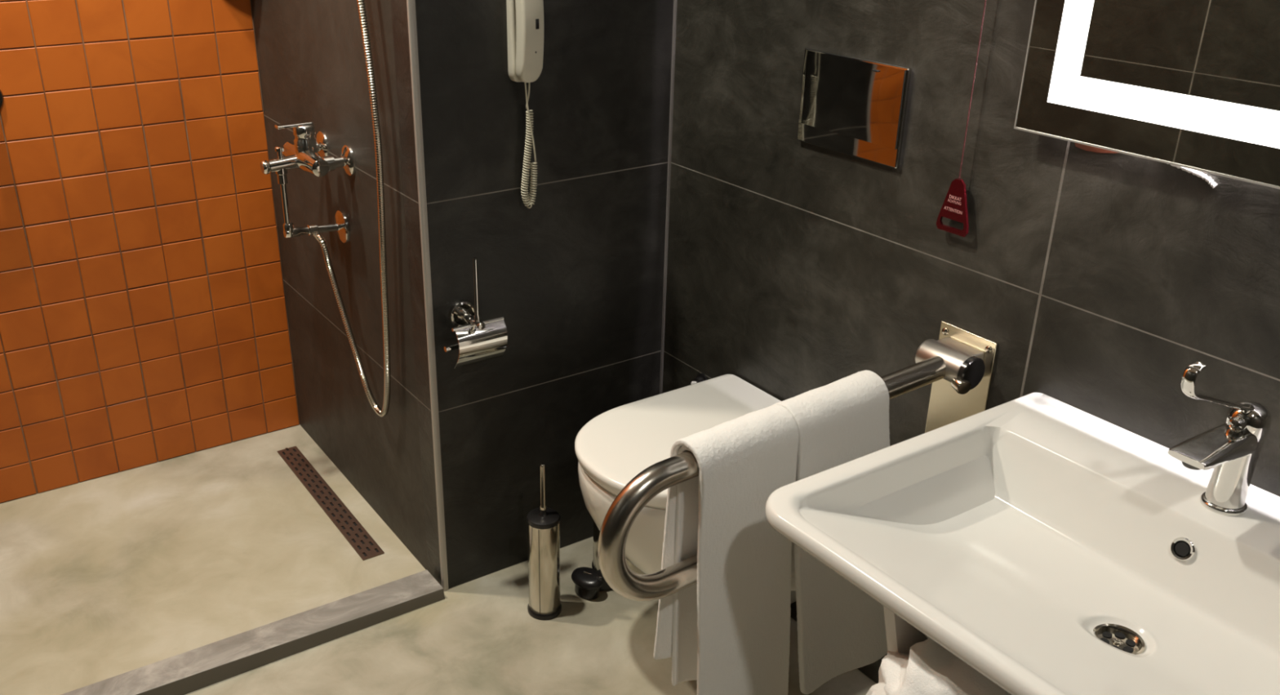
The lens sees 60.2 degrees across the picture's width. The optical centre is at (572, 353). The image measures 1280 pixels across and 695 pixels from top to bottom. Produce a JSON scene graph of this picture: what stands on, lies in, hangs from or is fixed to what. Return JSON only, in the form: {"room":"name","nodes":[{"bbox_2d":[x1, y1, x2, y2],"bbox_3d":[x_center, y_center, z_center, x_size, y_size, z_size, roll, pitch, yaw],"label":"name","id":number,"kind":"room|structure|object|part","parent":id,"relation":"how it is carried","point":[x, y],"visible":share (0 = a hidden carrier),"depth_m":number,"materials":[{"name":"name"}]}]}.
{"room":"accessible hotel bathroom","nodes":[
{"label":"accessible hotel bathroom","id":0,"kind":"room"},
{"bbox_2d":[0,0,300,502],"bbox_3d":[-1.430,-0.791,2.319,1.626,2.500,0.121,-15,28,-29],"label":"wall","id":1,"kind":"structure","parent":0,"point":[144,320],"depth_m":2.72,"materials":[{"name":"orange tile"}]},
{"bbox_2d":[0,89,4,109],"bbox_3d":[-1.506,-0.488,2.270,0.617,0.072,0.086,-15,28,-29],"label":"grab rail","id":2,"kind":"object","parent":1,"relation":"attached to","point":[2,98],"visible":1,"depth_m":2.44,"materials":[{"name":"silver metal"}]},
{"bbox_2d":[250,0,428,570],"bbox_3d":[-0.520,-0.795,2.328,0.080,2.500,0.840,-15,28,-29],"label":"wall","id":3,"kind":"structure","parent":0,"point":[311,57],"depth_m":2.50,"materials":[{"name":"tile"}]},
{"bbox_2d":[260,0,391,416],"bbox_3d":[-0.531,-0.592,2.187,0.166,1.554,0.424,-15,28,-29],"label":"shower mixer","id":4,"kind":"object","parent":3,"relation":"attached to","point":[308,153],"visible":1,"depth_m":2.33,"materials":[{"name":"silver metal"}]},
{"bbox_3d":[-0.621,-0.424,2.336,0.019,0.028,0.019,-15,28,-29],"label":"diverter knob","id":5,"kind":"part","parent":4,"relation":"part of","materials":[{"name":"silver metal"}]},
{"bbox_3d":[-0.616,-0.404,2.348,0.096,0.034,0.031,-15,28,-29],"label":"spout","id":6,"kind":"part","parent":4,"relation":"part of","materials":[{"name":"silver metal"}]},
{"bbox_3d":[-0.590,-0.482,2.330,0.078,0.007,0.022,-15,28,-29],"label":"handle","id":7,"kind":"part","parent":4,"relation":"part of","materials":[{"name":"silver metal"}]},
{"bbox_3d":[-0.573,-0.457,2.354,0.047,0.064,0.047,-15,28,-29],"label":"handle","id":8,"kind":"part","parent":4,"relation":"part of","materials":[{"name":"silver metal"}]},
{"bbox_2d":[283,222,338,237],"bbox_3d":[-0.573,-0.274,2.437,0.133,0.028,0.024,-15,28,-29],"label":"wall outlet","id":9,"kind":"object","parent":4,"relation":"attached to","point":[289,230],"depth_m":2.42,"materials":[{"name":"silver metal"}]},
{"bbox_2d":[0,424,875,694],"bbox_3d":[-0.154,0.990,1.566,2.250,0.120,3.890,-15,28,-29],"label":"floor","id":10,"kind":"structure","parent":0,"point":[104,577],"depth_m":2.40,"materials":[{"name":"beige concrete"}]},
{"bbox_2d":[60,569,444,694],"bbox_3d":[-0.910,0.662,2.091,1.434,0.043,0.092,-15,28,-29],"label":"shower curb","id":11,"kind":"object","parent":10,"relation":"on","point":[182,673],"depth_m":2.24,"materials":[{"name":"grey marble"}]},
{"bbox_2d":[277,445,384,559],"bbox_3d":[-0.624,0.366,2.789,0.053,0.004,0.603,-15,28,-29],"label":"shower drain","id":12,"kind":"object","parent":10,"relation":"on","point":[357,536],"visible":1,"depth_m":2.76,"materials":[{"name":"brown metal"}]},
{"bbox_2d":[526,462,561,619],"bbox_3d":[-0.061,0.389,2.306,0.074,0.362,0.074,-15,28,-29],"label":"toilet brush","id":13,"kind":"object","parent":10,"relation":"on","point":[543,522],"visible":1,"depth_m":2.30,"materials":[{"name":"silver metal"}]},
{"bbox_3d":[-0.061,0.332,2.280,0.070,0.032,0.070,-15,28,-29],"label":"lid","id":14,"kind":"part","parent":13,"relation":"part of","materials":[{"name":"black plastic"}]},
{"bbox_3d":[-0.061,0.273,2.253,0.014,0.106,0.014,-15,28,-29],"label":"handle","id":15,"kind":"part","parent":13,"relation":"part of","materials":[{"name":"silver metal"}]},
{"bbox_2d":[527,521,559,613],"bbox_3d":[-0.061,0.445,2.332,0.068,0.219,0.068,-15,28,-29],"label":"canister","id":16,"kind":"object","parent":13,"relation":"attached to","point":[543,537],"depth_m":2.30,"materials":[{"name":"silver metal"}]},
{"bbox_2d":[571,520,644,599],"bbox_3d":[0.094,0.409,2.446,0.229,0.208,0.160,-15,28,-29],"label":"pedal bin","id":17,"kind":"object","parent":10,"relation":"on","point":[588,581],"visible":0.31,"depth_m":2.41,"materials":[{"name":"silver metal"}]},
{"bbox_2d":[391,0,673,588],"bbox_3d":[-0.010,-0.704,2.127,0.704,2.500,0.080,-15,28,-29],"label":"wall","id":18,"kind":"structure","parent":0,"point":[575,277],"depth_m":2.27,"materials":[{"name":"tile"}]},
{"bbox_2d":[406,0,448,590],"bbox_3d":[-0.283,-0.614,1.928,0.013,2.499,0.011,-15,28,-29],"label":"trim","id":19,"kind":"structure","parent":18,"relation":"attached to","point":[411,4],"depth_m":2.14,"materials":[{"name":"silver metal"}]},
{"bbox_2d":[444,257,507,368],"bbox_3d":[-0.199,-0.083,2.166,0.126,0.224,0.091,-15,28,-29],"label":"toilet paper holder","id":20,"kind":"object","parent":18,"relation":"attached to","point":[478,340],"visible":1,"depth_m":2.18,"materials":[{"name":"silver metal"}]},
{"bbox_3d":[-0.188,-0.120,2.143,0.013,0.137,0.013,-15,28,-29],"label":"spare roll rod","id":21,"kind":"part","parent":20,"relation":"part of","materials":[{"name":"silver metal"}]},
{"bbox_3d":[-0.191,-0.063,2.176,0.112,0.016,0.028,-15,28,-29],"label":"arm","id":22,"kind":"part","parent":20,"relation":"part of","materials":[{"name":"silver metal"}]},
{"bbox_3d":[-0.183,-0.057,2.149,0.016,0.016,0.030,-15,28,-29],"label":"knob","id":23,"kind":"part","parent":20,"relation":"part of","materials":[{"name":"silver metal"}]},
{"bbox_3d":[-0.183,-0.018,2.185,0.107,0.090,0.028,-15,28,-29],"label":"lid","id":24,"kind":"part","parent":20,"relation":"part of","materials":[{"name":"silver metal"}]},
{"bbox_2d":[506,0,544,208],"bbox_3d":[-0.086,-0.496,2.076,0.046,0.466,0.063,-15,28,-29],"label":"wall phone","id":25,"kind":"object","parent":18,"relation":"attached to","point":[525,18],"visible":1,"depth_m":2.03,"materials":[{"name":"beige plastic"}]},
{"bbox_3d":[-0.085,-0.401,2.127,0.036,0.252,0.018,-15,28,-29],"label":"cord","id":26,"kind":"part","parent":25,"relation":"part of","materials":[{"name":"beige plastic"}]},
{"bbox_2d":[659,0,677,393],"bbox_3d":[0.208,-0.742,2.210,0.010,2.499,0.010,-15,28,-29],"label":"trim","id":27,"kind":"structure","parent":18,"relation":"attached to","point":[674,18],"depth_m":2.38,"materials":[{"name":"grey"}]},
{"bbox_2d":[662,0,1279,683],"bbox_3d":[1.023,-0.257,1.145,0.120,2.500,2.850,-15,28,-29],"label":"wall","id":28,"kind":"structure","parent":0,"point":[795,267],"depth_m":1.75,"materials":[{"name":"tile"}]},
{"bbox_2d":[574,373,796,603],"bbox_3d":[0.234,0.336,2.171,0.471,0.401,0.361,-15,28,-29],"label":"toilet","id":29,"kind":"object","parent":28,"relation":"attached to","point":[617,444],"visible":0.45,"depth_m":2.08,"materials":[{"name":"white ceramic"}]},
{"bbox_3d":[0.232,0.171,2.095,0.466,0.038,0.361,-15,28,-29],"label":"lid","id":30,"kind":"part","parent":29,"relation":"part of","materials":[{"name":"white plastic"}]},
{"bbox_3d":[0.237,0.353,2.182,0.464,0.360,0.355,-15,28,-29],"label":"bowl","id":31,"kind":"part","parent":29,"relation":"part of","materials":[{"name":"white ceramic"}]},
{"bbox_2d":[690,373,707,384],"bbox_3d":[0.275,0.066,2.429,0.032,0.038,0.038,-15,28,-29],"label":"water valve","id":32,"kind":"object","parent":28,"relation":"attached to","point":[700,377],"visible":0.52,"depth_m":2.42,"materials":[{"name":"silver metal"}]},
{"bbox_2d":[597,320,998,600],"bbox_3d":[0.341,0.175,1.662,0.718,0.285,0.116,-15,28,-29],"label":"grab bar","id":33,"kind":"object","parent":28,"relation":"attached to","point":[959,366],"visible":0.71,"depth_m":1.70,"materials":[{"name":"silver metal"}]},
{"bbox_2d":[653,404,799,694],"bbox_3d":[0.236,0.359,1.662,0.187,0.569,0.143,-17,30,-33],"label":"hand towel","id":34,"kind":"object","parent":33,"relation":"hanging from","point":[728,631],"visible":0.96,"depth_m":1.60,"materials":[{"name":"white fabric"}]},
{"bbox_2d":[773,369,889,693],"bbox_3d":[0.410,0.271,1.731,0.223,0.483,0.154,-15,28,-29],"label":"hand towel","id":35,"kind":"object","parent":33,"relation":"hanging from","point":[842,628],"visible":0.44,"depth_m":1.68,"materials":[{"name":"white fabric"}]},
{"bbox_3d":[0.640,0.095,1.838,0.005,0.285,0.110,-15,28,-29],"label":"wall plate","id":36,"kind":"part","parent":33,"relation":"part of","materials":[{"name":"silver metal"}]},
{"bbox_2d":[797,48,911,168],"bbox_3d":[0.472,-0.421,1.882,0.016,0.164,0.238,-15,28,-29],"label":"flush plate","id":37,"kind":"object","parent":28,"relation":"attached to","point":[856,107],"visible":1,"depth_m":1.87,"materials":[{"name":"grey mirror"}]},
{"bbox_2d":[764,391,1279,694],"bbox_3d":[0.656,0.303,1.319,0.578,0.135,0.700,-15,28,-29],"label":"washbasin","id":38,"kind":"object","parent":28,"relation":"attached to","point":[1050,545],"visible":1,"depth_m":1.39,"materials":[{"name":"white ceramic"}]},
{"bbox_2d":[883,605,928,653],"bbox_3d":[0.686,0.423,1.343,0.555,0.308,0.382,-15,28,-29],"label":"cubby","id":39,"kind":"object","parent":38,"relation":"attached to","point":[901,635],"visible":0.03,"depth_m":1.31,"materials":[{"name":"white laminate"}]},
{"bbox_2d":[866,636,1011,694],"bbox_3d":[0.492,0.459,1.281,0.313,0.253,0.315,-15,28,-29],"label":"towel","id":40,"kind":"object","parent":39,"relation":"in","point":[929,668],"visible":0.3,"depth_m":1.23,"materials":[{"name":"white fabric"}]},
{"bbox_2d":[1168,360,1271,515],"bbox_3d":[0.767,0.100,1.316,0.199,0.238,0.053,-15,28,-29],"label":"tap","id":41,"kind":"object","parent":38,"relation":"on","point":[1233,448],"visible":1,"depth_m":1.33,"materials":[{"name":"silver metal"}]},
{"bbox_3d":[0.778,0.116,1.331,0.137,0.036,0.048,-15,28,-29],"label":"spout","id":42,"kind":"part","parent":41,"relation":"part of","materials":[{"name":"silver metal"}]},
{"bbox_3d":[0.757,0.041,1.282,0.174,0.102,0.016,-15,28,-29],"label":"lever","id":43,"kind":"part","parent":41,"relation":"part of","materials":[{"name":"silver metal"}]},
{"bbox_2d":[1075,142,1119,153],"bbox_3d":[0.726,-0.283,1.522,0.001,0.014,0.077,-15,28,-29],"label":"glue stain","id":44,"kind":"object","parent":28,"relation":"attached to","point":[1086,148],"visible":0.5,"depth_m":1.53,"materials":[{"name":"brown"}]},
{"bbox_2d":[1013,0,1279,189],"bbox_3d":[0.879,-0.532,1.114,0.030,0.774,0.852,-15,28,-29],"label":"mirror","id":45,"kind":"object","parent":28,"relation":"attached to","point":[1191,84],"visible":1,"depth_m":1.40,"materials":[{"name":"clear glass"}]},
{"bbox_2d":[1169,164,1217,187],"bbox_3d":[0.793,-0.235,1.425,0.009,0.027,0.085,-15,28,-29],"label":"smear","id":46,"kind":"object","parent":28,"relation":"attached to","point":[1204,176],"visible":0.63,"depth_m":1.41,"materials":[{"name":"white"}]},
{"bbox_3d":[-0.154,-1.386,0.486,2.250,0.100,3.890,-15,28,-29],"label":"ceiling","id":47,"kind":"structure","parent":0,"visible":0},
{"bbox_2d":[936,0,986,236],"bbox_3d":[0.602,-0.902,1.429,0.005,1.560,0.060,-15,28,-29],"label":"pull cord","id":48,"kind":"object","parent":47,"relation":"hanging from","point":[954,206],"visible":1,"depth_m":1.73,"materials":[{"name":"red plastic"}]},
{"bbox_3d":[0.603,-0.940,1.412,0.004,1.478,0.002,-15,28,-29],"label":"cord","id":49,"kind":"part","parent":48,"relation":"part of","materials":[{"name":"red fabric"}]}
]}

